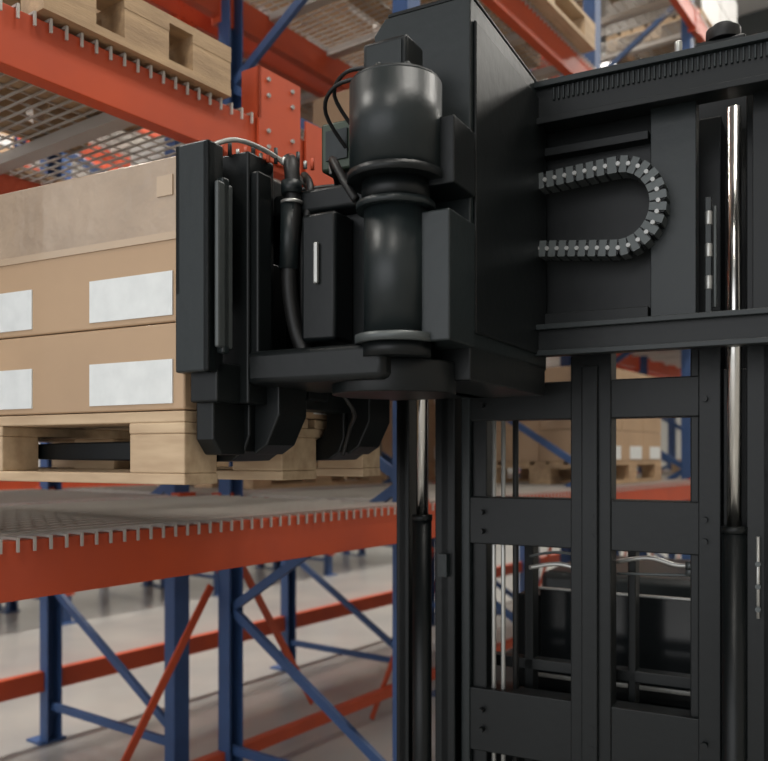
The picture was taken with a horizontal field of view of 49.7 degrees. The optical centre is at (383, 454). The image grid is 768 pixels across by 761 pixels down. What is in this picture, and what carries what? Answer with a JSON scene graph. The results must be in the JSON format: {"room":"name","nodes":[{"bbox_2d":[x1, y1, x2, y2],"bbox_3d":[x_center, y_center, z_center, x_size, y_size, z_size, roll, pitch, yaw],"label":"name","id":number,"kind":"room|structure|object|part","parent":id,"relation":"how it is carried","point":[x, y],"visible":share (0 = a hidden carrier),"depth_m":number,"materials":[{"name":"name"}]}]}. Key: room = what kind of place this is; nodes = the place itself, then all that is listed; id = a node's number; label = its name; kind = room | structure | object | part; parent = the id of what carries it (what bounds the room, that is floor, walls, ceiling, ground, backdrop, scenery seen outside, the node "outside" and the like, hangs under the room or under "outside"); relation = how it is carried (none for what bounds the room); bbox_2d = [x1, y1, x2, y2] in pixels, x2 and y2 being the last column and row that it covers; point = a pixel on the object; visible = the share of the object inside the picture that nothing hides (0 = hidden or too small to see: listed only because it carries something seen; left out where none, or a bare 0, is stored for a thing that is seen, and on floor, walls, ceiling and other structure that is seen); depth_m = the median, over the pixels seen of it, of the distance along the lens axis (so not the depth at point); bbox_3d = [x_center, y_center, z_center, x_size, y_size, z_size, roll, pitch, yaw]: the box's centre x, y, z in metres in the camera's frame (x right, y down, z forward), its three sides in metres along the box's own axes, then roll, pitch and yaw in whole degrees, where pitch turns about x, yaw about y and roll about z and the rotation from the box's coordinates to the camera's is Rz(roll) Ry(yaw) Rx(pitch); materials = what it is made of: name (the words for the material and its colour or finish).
{"room":"warehouse","nodes":[
{"label":"warehouse","id":0,"kind":"room"},
{"bbox_2d":[26,103,140,466],"bbox_3d":[-8.181,-2.900,15.882,0.231,9.000,34.000,0,0,36],"label":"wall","id":1,"kind":"structure","parent":0,"point":[26,103],"depth_m":18.22,"materials":[{"name":"white paint"}]},
{"bbox_2d":[0,545,680,760],"bbox_3d":[0.383,1.650,9.660,21.000,0.100,34.000,0,0,36],"label":"floor","id":2,"kind":"structure","parent":0,"point":[126,617],"depth_m":6.19,"materials":[{"name":"concrete"}]},
{"bbox_2d":[0,136,353,609],"bbox_3d":[-4.412,-1.180,8.905,1.090,5.560,11.860,0,0,36],"label":"rack","id":3,"kind":"object","parent":2,"relation":"on","point":[260,566],"visible":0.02,"depth_m":10.00,"materials":[{"name":"orange metal"}]},
{"bbox_2d":[0,110,391,625],"bbox_3d":[-3.421,-1.180,8.184,1.140,5.560,11.860,0,0,36],"label":"rack","id":4,"kind":"object","parent":2,"relation":"on","point":[11,607],"visible":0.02,"depth_m":8.71,"materials":[{"name":"orange metal"}]},
{"bbox_2d":[0,132,13,152],"bbox_3d":[-4.041,-2.606,7.313,0.801,0.744,1.201,0,0,36],"label":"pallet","id":5,"kind":"object","parent":4,"relation":"on","point":[4,142],"visible":0.1,"depth_m":7.49,"materials":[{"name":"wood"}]},
{"bbox_2d":[0,0,675,760],"bbox_3d":[0.279,-1.180,6.701,1.270,5.560,9.910,0,0,36],"label":"rack","id":6,"kind":"object","parent":2,"relation":"on","point":[52,676],"visible":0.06,"depth_m":4.59,"materials":[{"name":"blue metal"}]},
{"bbox_2d":[4,167,65,184],"bbox_3d":[-1.921,-1.125,3.547,0.800,0.144,1.200,0,0,36],"label":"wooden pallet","id":7,"kind":"object","parent":6,"relation":"on","point":[17,169],"visible":0.02,"depth_m":3.50,"materials":[{"name":"brown wood"}]},
{"bbox_2d":[131,137,280,182],"bbox_3d":[-0.804,-1.425,5.084,0.800,0.744,1.200,0,0,36],"label":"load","id":8,"kind":"object","parent":6,"relation":"on","point":[160,140],"visible":0.02,"depth_m":4.74,"materials":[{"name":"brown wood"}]},
{"bbox_2d":[158,441,382,488],"bbox_3d":[-0.686,-0.166,5.246,0.800,0.704,1.200,0,0,36],"label":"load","id":9,"kind":"object","parent":6,"relation":"on","point":[320,480],"visible":0.06,"depth_m":4.99,"materials":[{"name":"brown wood"}]},
{"bbox_2d":[243,0,372,121],"bbox_3d":[-0.744,-2.606,5.165,0.801,0.744,1.201,0,0,36],"label":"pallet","id":10,"kind":"object","parent":6,"relation":"on","point":[260,2],"visible":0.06,"depth_m":5.08,"materials":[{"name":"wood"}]},
{"bbox_2d":[344,399,434,480],"bbox_3d":[0.314,-0.185,6.621,0.801,0.744,1.201,0,0,36],"label":"cardboard box","id":11,"kind":"object","parent":6,"relation":"on","point":[387,439],"visible":0.02,"depth_m":6.02,"materials":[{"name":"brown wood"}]},
{"bbox_2d":[0,0,709,760],"bbox_3d":[1.392,-1.180,6.029,1.222,5.560,9.910,0,0,36],"label":"rack","id":12,"kind":"object","parent":2,"relation":"on","point":[49,549],"visible":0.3,"depth_m":2.87,"materials":[{"name":"orange metal"}]},
{"bbox_2d":[0,0,230,152],"bbox_3d":[-0.950,-1.125,2.433,0.800,0.144,0.600,0,0,36],"label":"wooden pallet","id":13,"kind":"object","parent":12,"relation":"on","point":[139,29],"visible":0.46,"depth_m":2.25,"materials":[{"name":"brown wood"}]},
{"bbox_2d":[313,89,348,127],"bbox_3d":[0.313,-1.425,4.459,0.801,0.744,1.201,0,0,36],"label":"cardboard box","id":14,"kind":"object","parent":12,"relation":"on","point":[319,119],"visible":0.02,"depth_m":4.14,"materials":[{"name":"brown cardboard"}]},
{"bbox_2d":[347,0,594,69],"bbox_3d":[0.490,-2.305,4.329,0.800,0.144,1.200,0,0,36],"label":"wooden pallet","id":15,"kind":"object","parent":12,"relation":"on","point":[566,16],"visible":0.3,"depth_m":4.38,"materials":[{"name":"brown wood"}]},
{"bbox_2d":[496,366,661,483],"bbox_3d":[1.346,-0.185,5.797,0.801,0.744,1.201,0,0,36],"label":"cardboard boxes","id":16,"kind":"object","parent":12,"relation":"on","point":[638,441],"visible":0.37,"depth_m":5.43,"materials":[{"name":"brown cardboard"}]},
{"bbox_2d":[577,0,618,8],"bbox_3d":[1.451,-3.825,5.856,0.800,0.704,1.200,0,0,36],"label":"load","id":17,"kind":"object","parent":12,"relation":"on","point":[613,0],"visible":0.25,"depth_m":6.47,"materials":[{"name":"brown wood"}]},
{"bbox_2d":[606,0,736,62],"bbox_3d":[2.597,-3.825,7.434,0.800,0.704,1.200,0,0,36],"label":"load","id":18,"kind":"object","parent":12,"relation":"on","point":[713,12],"visible":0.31,"depth_m":7.08,"materials":[{"name":"plastic film"},{"name":"cardboard"},{"name":"wood"}]},
{"bbox_2d":[671,459,680,472],"bbox_3d":[3.732,0.115,9.081,0.800,0.144,1.200,0,0,36],"label":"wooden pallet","id":19,"kind":"object","parent":12,"relation":"on","point":[674,468],"visible":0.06,"depth_m":8.81,"materials":[{"name":"brown wood"}]},
{"bbox_2d":[38,0,767,760],"bbox_3d":[0.308,0.325,2.807,2.300,2.550,2.845,0,0,28],"label":"forklift","id":20,"kind":"object","parent":2,"relation":"on","point":[481,221],"visible":1,"depth_m":1.84,"materials":[{"name":"black paint"}]},
{"bbox_2d":[0,411,379,484],"bbox_3d":[-0.727,-0.014,2.235,1.200,0.144,0.800,0,0,28],"label":"wooden pallet","id":21,"kind":"object","parent":20,"relation":"on","point":[165,449],"visible":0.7,"depth_m":1.84,"materials":[{"name":"brown wood"}]},
{"bbox_2d":[0,156,326,419],"bbox_3d":[-0.727,-0.335,2.233,1.201,0.496,0.799,0,0,28],"label":"cartons","id":22,"kind":"object","parent":21,"relation":"on","point":[88,263],"visible":0.4,"depth_m":1.72,"materials":[{"name":"cardboard"}]},
{"bbox_3d":[0.021,-0.460,1.501,0.176,0.570,0.176,0,0,28],"label":"rotation motor","id":23,"kind":"part","parent":20,"relation":"part of","materials":[{"name":"grey paint"}]},
{"bbox_3d":[0.053,-0.323,1.784,0.410,0.415,0.630,0,0,28],"label":"pivot arm","id":24,"kind":"part","parent":20,"relation":"part of","materials":[{"name":"black paint"}]},
{"bbox_3d":[0.507,0.265,2.126,0.970,2.430,0.200,0,0,28],"label":"mast frame","id":25,"kind":"part","parent":20,"relation":"part of","materials":[{"name":"black paint"}]},
{"bbox_3d":[0.474,-0.546,1.865,0.317,0.219,0.053,0,0,28],"label":"cable drag chain","id":26,"kind":"part","parent":20,"relation":"part of","materials":[{"name":"black paint"}]},
{"bbox_2d":[101,0,767,138],"bbox_3d":[0.383,-7.250,9.660,21.001,0.500,34.000,0,0,36],"label":"ceiling","id":27,"kind":"structure","parent":0,"point":[752,15],"depth_m":13.82,"materials":[{"name":"grey metal"}]},
{"bbox_2d":[508,418,680,471],"bbox_3d":[10.434,-2.900,23.495,21.000,9.000,0.202,0,0,36],"label":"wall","id":28,"kind":"structure","parent":0,"point":[664,425],"depth_m":24.81,"materials":[{"name":"white paint"}]}
]}

